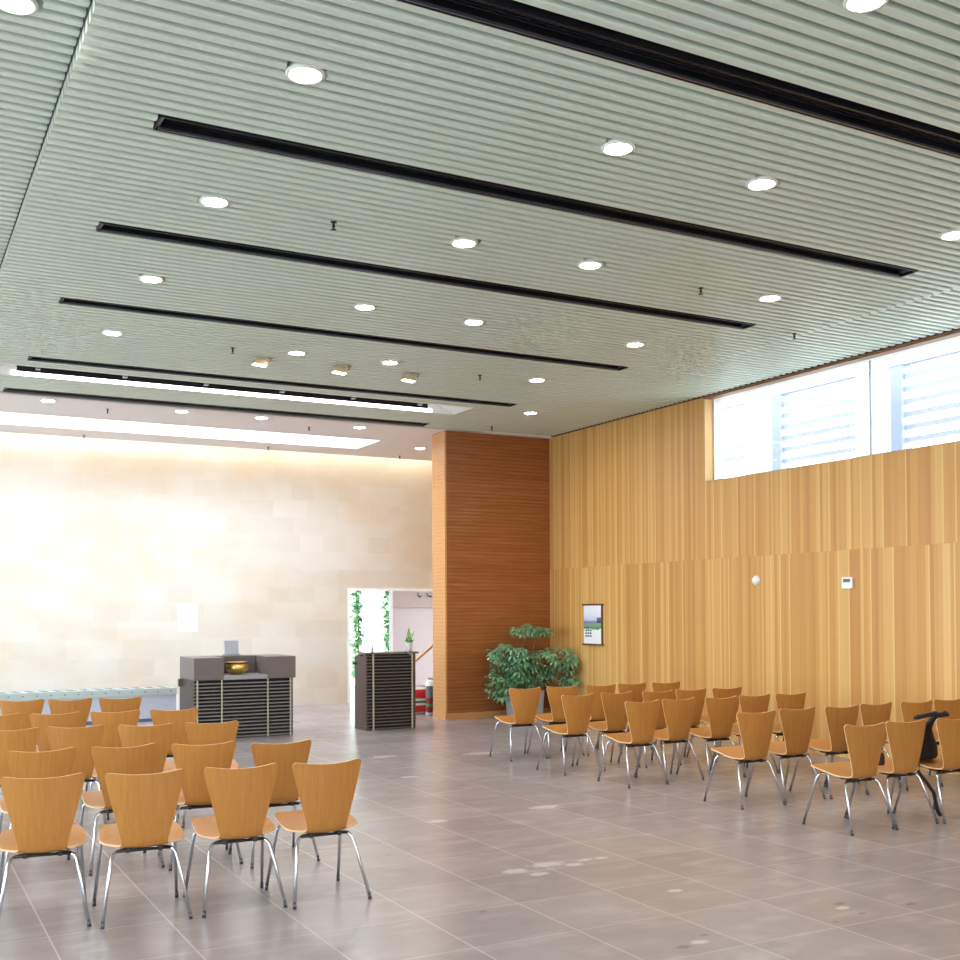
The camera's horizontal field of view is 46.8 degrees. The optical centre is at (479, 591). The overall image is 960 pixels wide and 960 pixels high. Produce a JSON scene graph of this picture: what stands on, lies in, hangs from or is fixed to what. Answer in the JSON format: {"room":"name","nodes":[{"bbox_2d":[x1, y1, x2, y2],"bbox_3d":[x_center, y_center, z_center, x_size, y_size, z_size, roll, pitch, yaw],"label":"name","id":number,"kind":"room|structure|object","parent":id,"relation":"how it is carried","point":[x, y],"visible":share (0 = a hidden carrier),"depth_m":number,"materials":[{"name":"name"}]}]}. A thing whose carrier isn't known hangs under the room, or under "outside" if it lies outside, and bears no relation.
{"room":"assembly hall","nodes":[
{"label":"assembly hall","id":0,"kind":"room"},
{"bbox_2d":[0,412,357,439],"bbox_3d":[-1.400,-3.134,8.084,13.595,0.757,22.443,0,-1,-28],"label":"skylight","id":1,"kind":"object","parent":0,"point":[0,412],"depth_m":17.25,"materials":[{"name":"glass"}]},
{"bbox_2d":[0,432,432,709],"bbox_3d":[-6.519,-0.616,17.854,13.895,5.200,0.300,0,-1,-28],"label":"wall","id":2,"kind":"structure","parent":0,"point":[102,541],"depth_m":18.56,"materials":[{"name":"stone"}]},
{"bbox_2d":[178,617,196,630],"bbox_3d":[-4.884,0.541,18.538,0.320,0.235,0.006,0,-1,-28],"label":"paper notice","id":3,"kind":"object","parent":2,"relation":"attached to","point":[184,623],"visible":1,"depth_m":18.54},
{"bbox_2d":[178,603,196,616],"bbox_3d":[-4.886,0.301,18.542,0.320,0.225,0.006,0,-1,-28],"label":"paper notice","id":4,"kind":"object","parent":2,"relation":"attached to","point":[184,609],"visible":1,"depth_m":18.54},
{"bbox_2d":[348,588,432,703],"bbox_3d":[-1.595,0.972,20.482,1.930,2.070,0.322,0,-1,-28],"label":"door frame","id":5,"kind":"structure","parent":2,"relation":"in","point":[349,589],"depth_m":19.92,"materials":[{"name":"white paint"}]},
{"bbox_2d":[389,591,432,687],"bbox_3d":[-0.449,0.462,23.962,3.210,3.200,0.200,0,-1,-28],"label":"wall","id":6,"kind":"structure","parent":0,"point":[419,620],"depth_m":23.36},
{"bbox_2d":[392,591,432,607],"bbox_3d":[-0.400,-0.405,23.858,3.230,1.470,0.060,0,-1,-28],"label":"wall band","id":7,"kind":"object","parent":6,"relation":"attached to","point":[399,598],"visible":0.14,"depth_m":23.25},
{"bbox_2d":[0,0,959,460],"bbox_3d":[-1.221,-2.704,7.750,13.595,0.185,21.700,0,-1,-28],"label":"ceiling","id":8,"kind":"structure","parent":0,"point":[403,83],"depth_m":7.60,"materials":[{"name":"paint"}]},
{"bbox_2d":[0,0,37,15],"bbox_3d":[-2.152,-2.738,5.133,0.200,0.040,0.200,0,-1,-28],"label":"recessed light","id":9,"kind":"object","parent":8,"relation":"in","point":[30,7],"visible":1,"depth_m":5.17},
{"bbox_2d":[0,0,32,10],"bbox_3d":[-2.152,-2.728,5.133,0.157,0.001,0.157,0,-1,-28],"label":"diffuser","id":10,"kind":"object","parent":9,"relation":"attached to","point":[25,5],"depth_m":5.15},
{"bbox_2d":[102,330,122,335],"bbox_3d":[-3.609,-2.555,10.890,0.200,0.040,0.200,0,-1,-28],"label":"recessed light","id":11,"kind":"object","parent":8,"relation":"in","point":[105,332],"visible":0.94,"depth_m":10.88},
{"bbox_2d":[139,274,163,282],"bbox_3d":[-2.708,-2.590,9.139,0.200,0.040,0.200,0,-1,-28],"label":"recessed light","id":12,"kind":"object","parent":8,"relation":"in","point":[143,277],"visible":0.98,"depth_m":9.13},
{"bbox_2d":[199,196,229,207],"bbox_3d":[-1.777,-2.625,7.426,0.200,0.040,0.200,0,-1,-28],"label":"recessed light","id":13,"kind":"object","parent":8,"relation":"in","point":[209,201],"visible":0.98,"depth_m":7.43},
{"bbox_2d":[203,198,225,205],"bbox_3d":[-1.777,-2.615,7.425,0.157,0.001,0.157,0,-1,-28],"label":"diffuser","id":14,"kind":"object","parent":13,"relation":"attached to","point":[210,201],"depth_m":7.43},
{"bbox_2d":[3,387,428,425],"bbox_3d":[-3.326,-2.537,15.011,5.745,0.125,0.212,0,-1,-28],"label":"air slot","id":15,"kind":"object","parent":8,"relation":"attached to","point":[5,389],"visible":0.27,"depth_m":14.87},
{"bbox_2d":[0,363,472,414],"bbox_3d":[-2.906,-2.627,13.818,6.100,0.260,0.580,0,-1,-28],"label":"skylight","id":16,"kind":"object","parent":8,"relation":"attached to","point":[8,369],"visible":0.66,"depth_m":13.89,"materials":[{"name":"glass"}]},
{"bbox_2d":[252,357,273,366],"bbox_3d":[-2.335,-2.482,11.952,0.228,0.102,0.100,0,-1,-28],"label":"spotlight","id":17,"kind":"object","parent":8,"relation":"attached to","point":[257,361],"visible":1,"depth_m":11.91,"materials":[{"name":"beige metal"}]},
{"bbox_2d":[28,356,515,406],"bbox_3d":[-2.220,-2.570,13.426,6.045,0.125,0.192,0,-1,-28],"label":"air slot","id":18,"kind":"object","parent":8,"relation":"attached to","point":[30,358],"visible":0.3,"depth_m":13.23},
{"bbox_2d":[286,62,324,84],"bbox_3d":[-0.894,-2.660,5.675,0.200,0.040,0.200,0,-1,-28],"label":"recessed light","id":19,"kind":"object","parent":8,"relation":"in","point":[295,72],"visible":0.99,"depth_m":5.67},
{"bbox_2d":[290,68,320,80],"bbox_3d":[-0.894,-2.650,5.675,0.157,0.001,0.157,0,-1,-28],"label":"diffuser","id":20,"kind":"object","parent":19,"relation":"attached to","point":[301,74],"depth_m":5.68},
{"bbox_2d":[331,365,351,374],"bbox_3d":[-1.534,-2.479,12.363,0.228,0.102,0.100,0,-1,-28],"label":"spotlight","id":21,"kind":"object","parent":8,"relation":"attached to","point":[336,369],"visible":1,"depth_m":12.32,"materials":[{"name":"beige metal"}]},
{"bbox_2d":[59,297,628,370],"bbox_3d":[-1.029,-2.615,11.206,6.060,0.125,0.192,0,-1,-28],"label":"air slot","id":22,"kind":"object","parent":8,"relation":"attached to","point":[63,300],"visible":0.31,"depth_m":10.98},
{"bbox_2d":[354,303,375,310],"bbox_3d":[-1.038,-2.583,10.014,0.200,0.040,0.200,0,-1,-28],"label":"recessed light","id":23,"kind":"object","parent":8,"relation":"in","point":[363,307],"visible":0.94,"depth_m":10.03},
{"bbox_2d":[401,373,420,382],"bbox_3d":[-0.791,-2.475,12.798,0.228,0.102,0.100,0,-1,-28],"label":"spotlight","id":24,"kind":"object","parent":8,"relation":"attached to","point":[405,377],"visible":1,"depth_m":12.75,"materials":[{"name":"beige metal"}]},
{"bbox_2d":[96,221,755,329],"bbox_3d":[-0.051,-2.652,9.359,6.075,0.125,0.192,0,-1,-28],"label":"air slot","id":25,"kind":"object","parent":8,"relation":"attached to","point":[105,227],"visible":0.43,"depth_m":9.08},
{"bbox_2d":[451,236,476,247],"bbox_3d":[-0.119,-2.618,8.288,0.200,0.040,0.200,0,-1,-28],"label":"recessed light","id":26,"kind":"object","parent":8,"relation":"in","point":[468,242],"visible":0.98,"depth_m":8.27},
{"bbox_2d":[454,241,473,245],"bbox_3d":[-0.119,-2.608,8.288,0.157,0.001,0.157,0,-1,-28],"label":"diffuser","id":27,"kind":"object","parent":26,"relation":"attached to","point":[466,243],"depth_m":8.30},
{"bbox_2d":[464,318,484,325],"bbox_3d":[-0.057,-2.578,10.551,0.200,0.040,0.200,0,-1,-28],"label":"recessed light","id":28,"kind":"object","parent":8,"relation":"in","point":[467,321],"visible":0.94,"depth_m":10.54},
{"bbox_2d":[153,114,917,277],"bbox_3d":[0.855,-2.686,7.683,6.075,0.125,0.192,0,-1,-28],"label":"air slot","id":29,"kind":"object","parent":8,"relation":"attached to","point":[164,123],"visible":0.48,"depth_m":7.33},
{"bbox_2d":[577,258,602,269],"bbox_3d":[0.876,-2.613,8.829,0.200,0.040,0.200,0,-1,-28],"label":"recessed light","id":30,"kind":"object","parent":8,"relation":"in","point":[591,264],"visible":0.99,"depth_m":8.81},
{"bbox_2d":[580,263,598,267],"bbox_3d":[0.876,-2.603,8.829,0.157,0.001,0.157,0,-1,-28],"label":"diffuser","id":31,"kind":"object","parent":30,"relation":"attached to","point":[589,265],"depth_m":8.84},
{"bbox_2d":[601,138,634,155],"bbox_3d":[0.821,-2.652,6.599,0.200,0.040,0.200,0,-1,-28],"label":"recessed light","id":32,"kind":"object","parent":8,"relation":"in","point":[612,147],"visible":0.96,"depth_m":6.59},
{"bbox_2d":[605,144,630,152],"bbox_3d":[0.821,-2.642,6.599,0.157,0.001,0.157,0,-1,-28],"label":"diffuser","id":33,"kind":"object","parent":32,"relation":"attached to","point":[615,148],"depth_m":6.61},
{"bbox_2d":[625,341,644,347],"bbox_3d":[1.603,-2.570,11.473,0.200,0.040,0.200,0,-1,-28],"label":"recessed light","id":34,"kind":"object","parent":8,"relation":"in","point":[633,344],"visible":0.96,"depth_m":11.47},
{"bbox_2d":[396,0,959,158],"bbox_3d":[1.793,-2.718,6.068,6.880,0.125,0.177,0,-1,-28],"label":"air slot","id":35,"kind":"object","parent":8,"relation":"attached to","point":[511,16],"visible":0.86,"depth_m":5.69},
{"bbox_2d":[746,174,777,190],"bbox_3d":[1.820,-2.647,7.164,0.200,0.040,0.200,0,-1,-28],"label":"recessed light","id":36,"kind":"object","parent":8,"relation":"in","point":[764,182],"visible":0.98,"depth_m":7.14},
{"bbox_2d":[750,180,773,187],"bbox_3d":[1.820,-2.637,7.164,0.157,0.001,0.157,0,-1,-28],"label":"diffuser","id":37,"kind":"object","parent":36,"relation":"attached to","point":[763,183],"depth_m":7.18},
{"bbox_2d":[758,294,781,301],"bbox_3d":[2.559,-2.604,9.787,0.200,0.040,0.200,0,-1,-28],"label":"recessed light","id":38,"kind":"object","parent":8,"relation":"in","point":[764,298],"visible":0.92,"depth_m":9.80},
{"bbox_2d":[843,0,887,12],"bbox_3d":[1.745,-2.684,5.010,0.200,0.040,0.200,0,-1,-28],"label":"recessed light","id":39,"kind":"object","parent":8,"relation":"in","point":[854,6],"visible":1,"depth_m":5.05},
{"bbox_2d":[848,0,882,8],"bbox_3d":[1.745,-2.674,5.009,0.157,0.001,0.157,0,-1,-28],"label":"diffuser","id":40,"kind":"object","parent":39,"relation":"attached to","point":[856,4],"depth_m":5.04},
{"bbox_2d":[939,228,959,240],"bbox_3d":[3.489,-2.637,8.163,0.200,0.040,0.200,0,-1,-28],"label":"recessed light","id":41,"kind":"object","parent":8,"relation":"in","point":[954,234],"visible":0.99,"depth_m":8.17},
{"bbox_2d":[943,232,959,238],"bbox_3d":[3.489,-2.627,8.163,0.157,0.001,0.157,0,-1,-28],"label":"diffuser","id":42,"kind":"object","parent":41,"relation":"attached to","point":[952,235],"depth_m":8.17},
{"bbox_2d":[0,686,959,959],"bbox_3d":[-2.269,1.920,9.649,14.195,0.200,26.800,0,-1,-28],"label":"floor","id":43,"kind":"structure","parent":0,"point":[466,853],"depth_m":6.95,"materials":[{"name":"tile"}]},
{"bbox_2d":[0,713,21,730],"bbox_3d":[-4.147,1.431,9.542,0.474,0.796,0.527,0,-1,-17],"label":"chair","id":44,"kind":"object","parent":43,"relation":"on","point":[10,722],"visible":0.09,"depth_m":9.40,"materials":[{"name":"brown wood"}]},
{"bbox_2d":[0,727,39,786],"bbox_3d":[-3.523,1.407,8.339,0.474,0.796,0.527,0,-1,-19],"label":"chair","id":45,"kind":"object","parent":43,"relation":"on","point":[25,740],"visible":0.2,"depth_m":8.17,"materials":[{"name":"brown wood"}]},
{"bbox_2d":[0,699,44,729],"bbox_3d":[-4.574,1.459,11.062,0.474,0.796,0.527,0,-1,-23],"label":"chair","id":46,"kind":"object","parent":43,"relation":"on","point":[25,708],"visible":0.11,"depth_m":10.90,"materials":[{"name":"brown wood"}]},
{"bbox_2d":[0,747,80,883],"bbox_3d":[-2.820,1.381,7.069,0.474,0.796,0.527,0,-1,-29],"label":"chair","id":47,"kind":"object","parent":43,"relation":"on","point":[56,763],"visible":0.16,"depth_m":6.90,"materials":[{"name":"brown wood"}]},
{"bbox_2d":[0,773,90,926],"bbox_3d":[-2.352,1.359,5.963,0.474,0.796,0.527,0,-1,-22],"label":"chair","id":48,"kind":"object","parent":43,"relation":"on","point":[41,811],"visible":1,"depth_m":5.80,"materials":[{"name":"brown wood"}]},
{"bbox_2d":[29,712,83,804],"bbox_3d":[-3.687,1.430,9.629,0.474,0.796,0.527,0,-1,-21],"label":"chair","id":49,"kind":"object","parent":43,"relation":"on","point":[69,720],"visible":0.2,"depth_m":9.44,"materials":[{"name":"brown wood"}]},
{"bbox_2d":[48,698,95,778],"bbox_3d":[-4.132,1.459,11.155,0.474,0.796,0.527,0,-1,-24],"label":"chair","id":50,"kind":"object","parent":43,"relation":"on","point":[83,706],"visible":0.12,"depth_m":10.99,"materials":[{"name":"brown wood"}]},
{"bbox_2d":[46,725,108,823],"bbox_3d":[-3.099,1.408,8.517,0.474,0.796,0.527,0,-1,-17],"label":"chair","id":51,"kind":"object","parent":43,"relation":"on","point":[83,739],"visible":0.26,"depth_m":8.35,"materials":[{"name":"brown wood"}]},
{"bbox_2d":[0,686,178,724],"bbox_3d":[-7.895,1.698,15.410,7.230,0.500,0.524,0,-1,-28],"label":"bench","id":52,"kind":"object","parent":43,"relation":"on","point":[153,697],"visible":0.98,"depth_m":16.50,"materials":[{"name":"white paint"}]},
{"bbox_2d":[85,710,139,790],"bbox_3d":[-3.230,1.431,9.793,0.474,0.796,0.527,0,-1,-21],"label":"chair","id":53,"kind":"object","parent":43,"relation":"on","point":[111,721],"visible":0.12,"depth_m":9.61,"materials":[{"name":"brown wood"}]},
{"bbox_2d":[74,743,164,875],"bbox_3d":[-2.367,1.382,7.267,0.474,0.796,0.527,0,-1,-30],"label":"chair","id":54,"kind":"object","parent":43,"relation":"on","point":[137,760],"visible":0.48,"depth_m":7.10,"materials":[{"name":"brown wood"}]},
{"bbox_2d":[97,697,141,778],"bbox_3d":[-3.692,1.459,11.291,0.474,0.796,0.527,0,-1,-28],"label":"chair","id":55,"kind":"object","parent":43,"relation":"on","point":[129,704],"visible":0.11,"depth_m":11.12,"materials":[{"name":"brown wood"}]},
{"bbox_2d":[92,769,192,928],"bbox_3d":[-1.860,1.359,6.090,0.474,0.796,0.527,0,-1,-24],"label":"chair","id":56,"kind":"object","parent":43,"relation":"on","point":[144,806],"visible":1,"depth_m":5.94,"materials":[{"name":"brown wood"}]},
{"bbox_2d":[114,723,178,823],"bbox_3d":[-2.589,1.407,8.626,0.474,0.796,0.527,0,-1,-14],"label":"chair","id":57,"kind":"object","parent":43,"relation":"on","point":[130,736],"visible":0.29,"depth_m":8.46,"materials":[{"name":"brown wood"}]},
{"bbox_2d":[150,708,198,757],"bbox_3d":[-2.765,1.431,9.964,0.474,0.796,0.527,0,-1,-22],"label":"chair","id":58,"kind":"object","parent":43,"relation":"on","point":[178,718],"visible":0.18,"depth_m":9.80,"materials":[{"name":"brown wood"}]},
{"bbox_2d":[158,741,242,870],"bbox_3d":[-1.868,1.382,7.386,0.474,0.796,0.527,0,-1,-24],"label":"chair","id":59,"kind":"object","parent":43,"relation":"on","point":[193,759],"visible":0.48,"depth_m":7.21,"materials":[{"name":"brown wood"}]},
{"bbox_2d":[178,720,238,827],"bbox_3d":[-2.145,1.408,8.789,0.474,0.796,0.527,0,-1,-20],"label":"chair","id":60,"kind":"object","parent":43,"relation":"on","point":[197,733],"visible":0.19,"depth_m":8.61,"materials":[{"name":"brown wood"}]},
{"bbox_2d":[183,763,287,917],"bbox_3d":[-1.396,1.361,6.295,0.474,0.796,0.527,0,-1,-26],"label":"chair","id":61,"kind":"object","parent":43,"relation":"on","point":[240,798],"visible":0.99,"depth_m":6.14,"materials":[{"name":"brown wood"}]},
{"bbox_2d":[178,654,295,737],"bbox_3d":[-3.273,1.389,14.879,1.412,1.055,0.782,0,-1,-28],"label":"counter","id":62,"kind":"object","parent":43,"relation":"on","point":[260,698],"depth_m":14.64,"materials":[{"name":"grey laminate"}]},
{"bbox_2d":[223,640,240,655],"bbox_3d":[-3.385,0.764,15.128,0.210,0.205,0.120,0,-1,-28],"label":"screen","id":63,"kind":"object","parent":62,"relation":"on","point":[230,646],"visible":1,"depth_m":15.11,"materials":[{"name":"grey metal"}]},
{"bbox_2d":[225,661,247,673],"bbox_3d":[-3.232,1.008,14.728,0.306,0.166,0.306,0,-1,-28],"label":"bronze bowl","id":64,"kind":"object","parent":62,"relation":"on","point":[232,667],"visible":1,"depth_m":14.62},
{"bbox_2d":[224,672,266,679],"bbox_3d":[-3.192,1.121,14.774,0.583,0.057,0.510,0,-1,-28],"label":"niche shelf","id":65,"kind":"object","parent":62,"relation":"attached to","point":[246,675],"depth_m":14.62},
{"bbox_2d":[228,739,319,868],"bbox_3d":[-1.386,1.381,7.433,0.474,0.796,0.527,0,-1,-29],"label":"chair","id":66,"kind":"object","parent":43,"relation":"on","point":[285,792],"visible":0.48,"depth_m":7.28,"materials":[{"name":"brown wood"}]},
{"bbox_2d":[265,758,371,908],"bbox_3d":[-0.950,1.361,6.459,0.474,0.796,0.527,0,-1,-29],"label":"chair","id":67,"kind":"object","parent":43,"relation":"on","point":[326,792],"visible":1,"depth_m":6.31,"materials":[{"name":"brown wood"}]},
{"bbox_2d":[353,651,418,730],"bbox_3d":[-1.343,1.382,15.665,0.835,1.078,0.475,0,-1,-28],"label":"lectern","id":68,"kind":"object","parent":43,"relation":"on","point":[385,684],"visible":1,"depth_m":15.52,"materials":[{"name":"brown wood"}]},
{"bbox_2d":[404,628,414,650],"bbox_3d":[-1.003,0.671,15.775,0.156,0.343,0.135,0,-1,0],"label":"potted plant","id":69,"kind":"object","parent":68,"relation":"on","point":[409,641],"visible":1,"depth_m":15.75,"materials":[{"name":"green plant"}]},
{"bbox_2d":[415,685,425,713],"bbox_3d":[-1.014,1.724,17.790,0.340,0.465,0.169,0,-1,-31],"label":"plastic sack","id":70,"kind":"object","parent":43,"relation":"on","point":[420,690],"visible":0.4,"depth_m":17.75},
{"bbox_2d":[426,678,432,714],"bbox_3d":[-0.721,1.654,17.585,0.290,0.595,0.169,0,-1,-26],"label":"plastic sack","id":71,"kind":"object","parent":43,"relation":"on","point":[429,684],"visible":0.49,"depth_m":17.49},
{"bbox_2d":[489,687,547,760],"bbox_3d":[0.424,1.460,12.443,0.474,0.796,0.527,0,-1,-28],"label":"chair","id":72,"kind":"object","parent":43,"relation":"on","point":[524,702],"visible":1,"depth_m":12.29,"materials":[{"name":"brown wood"}]},
{"bbox_2d":[483,623,581,718],"bbox_3d":[0.753,1.204,16.890,1.541,1.456,0.849,0,-1,-15],"label":"tree","id":73,"kind":"object","parent":43,"relation":"on","point":[526,673],"visible":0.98,"depth_m":16.79,"materials":[{"name":"green plant"}]},
{"bbox_2d":[527,685,584,757],"bbox_3d":[0.858,1.462,12.692,0.474,0.796,0.527,0,-1,-27],"label":"chair","id":74,"kind":"object","parent":43,"relation":"on","point":[557,716],"visible":0.67,"depth_m":12.51,"materials":[{"name":"brown wood"}]},
{"bbox_2d":[536,694,601,775],"bbox_3d":[0.907,1.439,11.389,0.474,0.796,0.527,0,-1,-31],"label":"chair","id":75,"kind":"object","parent":43,"relation":"on","point":[577,709],"visible":1,"depth_m":11.25,"materials":[{"name":"brown wood"}]},
{"bbox_2d":[565,684,620,755],"bbox_3d":[1.308,1.463,12.867,0.474,0.796,0.527,0,-1,-27],"label":"chair","id":76,"kind":"object","parent":43,"relation":"on","point":[597,714],"visible":0.41,"depth_m":12.69,"materials":[{"name":"brown wood"}]},
{"bbox_2d":[576,691,640,770],"bbox_3d":[1.346,1.442,11.709,0.474,0.796,0.527,0,-1,-30],"label":"chair","id":77,"kind":"object","parent":43,"relation":"on","point":[614,708],"visible":0.84,"depth_m":11.55,"materials":[{"name":"brown wood"}]},
{"bbox_2d":[595,682,651,749],"bbox_3d":[1.697,1.466,13.137,0.474,0.796,0.527,0,-1,-30],"label":"chair","id":78,"kind":"object","parent":43,"relation":"on","point":[637,689],"visible":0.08,"depth_m":12.99,"materials":[{"name":"brown wood"}]},
{"bbox_2d":[597,700,668,787],"bbox_3d":[1.452,1.422,10.582,0.474,0.796,0.527,0,-1,-29],"label":"chair","id":79,"kind":"object","parent":43,"relation":"on","point":[642,717],"visible":1,"depth_m":10.44,"materials":[{"name":"brown wood"}]},
{"bbox_2d":[617,690,681,767],"bbox_3d":[1.806,1.443,11.876,0.474,0.796,0.527,0,-1,-29],"label":"chair","id":80,"kind":"object","parent":43,"relation":"on","point":[647,696],"visible":0.27,"depth_m":11.73,"materials":[{"name":"brown wood"}]},
{"bbox_2d":[652,681,679,743],"bbox_3d":[2.134,1.467,13.319,0.474,0.796,0.527,0,-1,-28],"label":"chair","id":81,"kind":"object","parent":43,"relation":"on","point":[657,687],"visible":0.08,"depth_m":13.14,"materials":[{"name":"brown wood"}]},
{"bbox_2d":[634,697,704,783],"bbox_3d":[1.839,1.425,10.842,0.474,0.796,0.527,0,-1,-29],"label":"chair","id":82,"kind":"object","parent":43,"relation":"on","point":[678,714],"visible":0.85,"depth_m":10.69,"materials":[{"name":"brown wood"}]},
{"bbox_2d":[653,688,712,763],"bbox_3d":[2.202,1.445,12.119,0.474,0.796,0.527,0,-1,-27],"label":"chair","id":83,"kind":"object","parent":43,"relation":"on","point":[700,694],"visible":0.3,"depth_m":11.99,"materials":[{"name":"brown wood"}]},
{"bbox_2d":[676,696,745,776],"bbox_3d":[2.284,1.425,11.008,0.474,0.796,0.527,0,-1,-29],"label":"chair","id":84,"kind":"object","parent":43,"relation":"on","point":[720,711],"visible":0.86,"depth_m":10.86,"materials":[{"name":"brown wood"}]},
{"bbox_2d":[686,687,741,761],"bbox_3d":[2.635,1.447,12.324,0.474,0.796,0.527,0,-1,-28],"label":"chair","id":85,"kind":"object","parent":43,"relation":"on","point":[717,692],"visible":0.3,"depth_m":12.19,"materials":[{"name":"brown wood"}]},
{"bbox_2d":[703,710,785,809],"bbox_3d":[2.242,1.398,9.442,0.474,0.796,0.527,0,-1,-26],"label":"chair","id":86,"kind":"object","parent":43,"relation":"on","point":[755,729],"visible":1,"depth_m":9.29,"materials":[{"name":"brown wood"}]},
{"bbox_2d":[710,694,778,776],"bbox_3d":[2.672,1.428,11.261,0.474,0.796,0.527,0,-1,-29],"label":"chair","id":87,"kind":"object","parent":43,"relation":"on","point":[748,704],"visible":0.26,"depth_m":11.10,"materials":[{"name":"brown wood"}]},
{"bbox_2d":[746,692,809,772],"bbox_3d":[3.093,1.430,11.463,0.474,0.796,0.527,0,-1,-28],"label":"chair","id":88,"kind":"object","parent":43,"relation":"on","point":[783,701],"visible":0.34,"depth_m":11.29,"materials":[{"name":"brown wood"}]},
{"bbox_2d":[745,707,825,802],"bbox_3d":[2.668,1.401,9.737,0.474,0.796,0.527,0,-1,-28],"label":"chair","id":89,"kind":"object","parent":43,"relation":"on","point":[797,725],"visible":0.87,"depth_m":9.58,"materials":[{"name":"brown wood"}]},
{"bbox_2d":[789,705,869,798],"bbox_3d":[3.117,1.403,9.935,0.474,0.796,0.527,0,-1,-28],"label":"chair","id":90,"kind":"object","parent":43,"relation":"on","point":[837,718],"visible":0.7,"depth_m":9.77,"materials":[{"name":"brown wood"}]},
{"bbox_2d":[802,722,897,835],"bbox_3d":[2.786,1.377,8.383,0.474,0.796,0.527,0,-1,-27],"label":"chair","id":91,"kind":"object","parent":43,"relation":"on","point":[864,743],"visible":1,"depth_m":8.24,"materials":[{"name":"brown wood"}]},
{"bbox_2d":[823,702,902,793],"bbox_3d":[3.509,1.405,10.200,0.474,0.796,0.527,0,-1,-30],"label":"chair","id":92,"kind":"object","parent":43,"relation":"on","point":[870,714],"visible":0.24,"depth_m":10.03,"materials":[{"name":"brown wood"}]},
{"bbox_2d":[844,719,938,828],"bbox_3d":[3.184,1.379,8.620,0.474,0.796,0.527,0,-1,-25],"label":"chair","id":93,"kind":"object","parent":43,"relation":"on","point":[905,739],"visible":0.74,"depth_m":8.46,"materials":[{"name":"brown wood"}]},
{"bbox_2d":[866,700,942,789],"bbox_3d":[3.956,1.407,10.384,0.474,0.796,0.527,0,-1,-27],"label":"chair","id":94,"kind":"object","parent":43,"relation":"on","point":[909,710],"visible":0.16,"depth_m":10.19,"materials":[{"name":"brown wood"}]},
{"bbox_2d":[893,719,959,823],"bbox_3d":[3.635,1.381,8.804,0.474,0.796,0.527,0,-1,-27],"label":"chair","id":95,"kind":"object","parent":43,"relation":"on","point":[948,731],"visible":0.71,"depth_m":8.62,"materials":[{"name":"brown wood"}]},
{"bbox_2d":[913,711,949,816],"bbox_3d":[3.467,1.346,8.712,0.538,0.842,0.355,0,-1,-28],"label":"shoulder bag","id":96,"kind":"object","parent":95,"relation":"hanging from","point":[929,750],"visible":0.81,"depth_m":8.71,"materials":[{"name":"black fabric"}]},
{"bbox_2d":[898,698,959,785],"bbox_3d":[4.358,1.409,10.647,0.474,0.796,0.527,0,-1,-28],"label":"chair","id":97,"kind":"object","parent":43,"relation":"on","point":[952,707],"visible":0.23,"depth_m":10.48,"materials":[{"name":"brown wood"}]},
{"bbox_2d":[432,430,550,712],"bbox_3d":[0.188,-0.605,17.459,1.870,4.900,0.434,0,-1,-28],"label":"wall partition","id":98,"kind":"structure","parent":0,"point":[491,521],"depth_m":17.15,"materials":[{"name":"brown wood"}]},
{"bbox_2d":[433,708,550,719],"bbox_3d":[0.198,1.895,17.410,1.878,0.098,0.442,0,-1,-28],"label":"baseboard","id":99,"kind":"structure","parent":98,"relation":"attached to","point":[483,714],"depth_m":17.01,"materials":[{"name":"brown wood"}]},
{"bbox_2d":[549,330,959,774],"bbox_3d":[4.796,-0.637,11.211,0.300,4.900,22.143,0,-1,-28],"label":"wall","id":100,"kind":"structure","parent":0,"point":[672,556],"depth_m":13.57,"materials":[{"name":"brown wood"}]},
{"bbox_2d":[582,604,603,645],"bbox_3d":[1.689,0.487,16.590,0.045,0.620,0.520,0,-1,-28],"label":"framed poster","id":101,"kind":"object","parent":100,"relation":"attached to","point":[593,613],"visible":1,"depth_m":16.55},
{"bbox_2d":[551,328,959,436],"bbox_3d":[5.502,-2.657,9.574,0.029,0.065,18.480,0,-1,-28],"label":"trim","id":102,"kind":"structure","parent":100,"relation":"attached to","point":[953,329],"depth_m":13.14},
{"bbox_2d":[704,330,959,481],"bbox_3d":[5.896,-2.082,9.048,0.176,1.096,12.240,0,-1,-28],"label":"window","id":103,"kind":"structure","parent":100,"relation":"in","point":[709,402],"depth_m":13.37,"materials":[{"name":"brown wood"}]},
{"bbox_2d":[842,577,853,588],"bbox_3d":[4.053,-0.100,12.232,0.032,0.125,0.150,0,-1,-28],"label":"thermostat","id":104,"kind":"object","parent":100,"relation":"attached to","point":[847,582],"visible":1,"depth_m":12.21,"materials":[{"name":"white plastic"}]},
{"label":"outside","id":105,"kind":"structure","parent":0,"visible":0},
{"bbox_2d":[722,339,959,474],"bbox_3d":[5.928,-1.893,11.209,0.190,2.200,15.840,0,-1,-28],"label":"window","id":106,"kind":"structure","parent":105,"point":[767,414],"depth_m":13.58,"materials":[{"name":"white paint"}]},
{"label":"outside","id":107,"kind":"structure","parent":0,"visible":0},
{"bbox_2d":[350,633,387,685],"bbox_3d":[-11.872,2.437,21.957,120.000,0.290,130.000,0,-1,-28],"label":"ground","id":108,"kind":"structure","parent":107,"point":[374,639],"depth_m":63.04,"materials":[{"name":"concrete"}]},
{"bbox_2d":[350,591,369,679],"bbox_3d":[-2.843,0.795,25.630,0.696,3.016,0.676,0,-1,-28],"label":"slender tree","id":109,"kind":"object","parent":108,"relation":"on","point":[357,605],"visible":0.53,"depth_m":25.53,"materials":[{"name":"green plant"}]},
{"bbox_2d":[376,591,388,651],"bbox_3d":[-2.133,0.791,26.009,0.717,3.030,0.671,0,-1,7],"label":"slender tree","id":110,"kind":"object","parent":108,"relation":"on","point":[384,604],"visible":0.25,"depth_m":25.93,"materials":[{"name":"green plant"}]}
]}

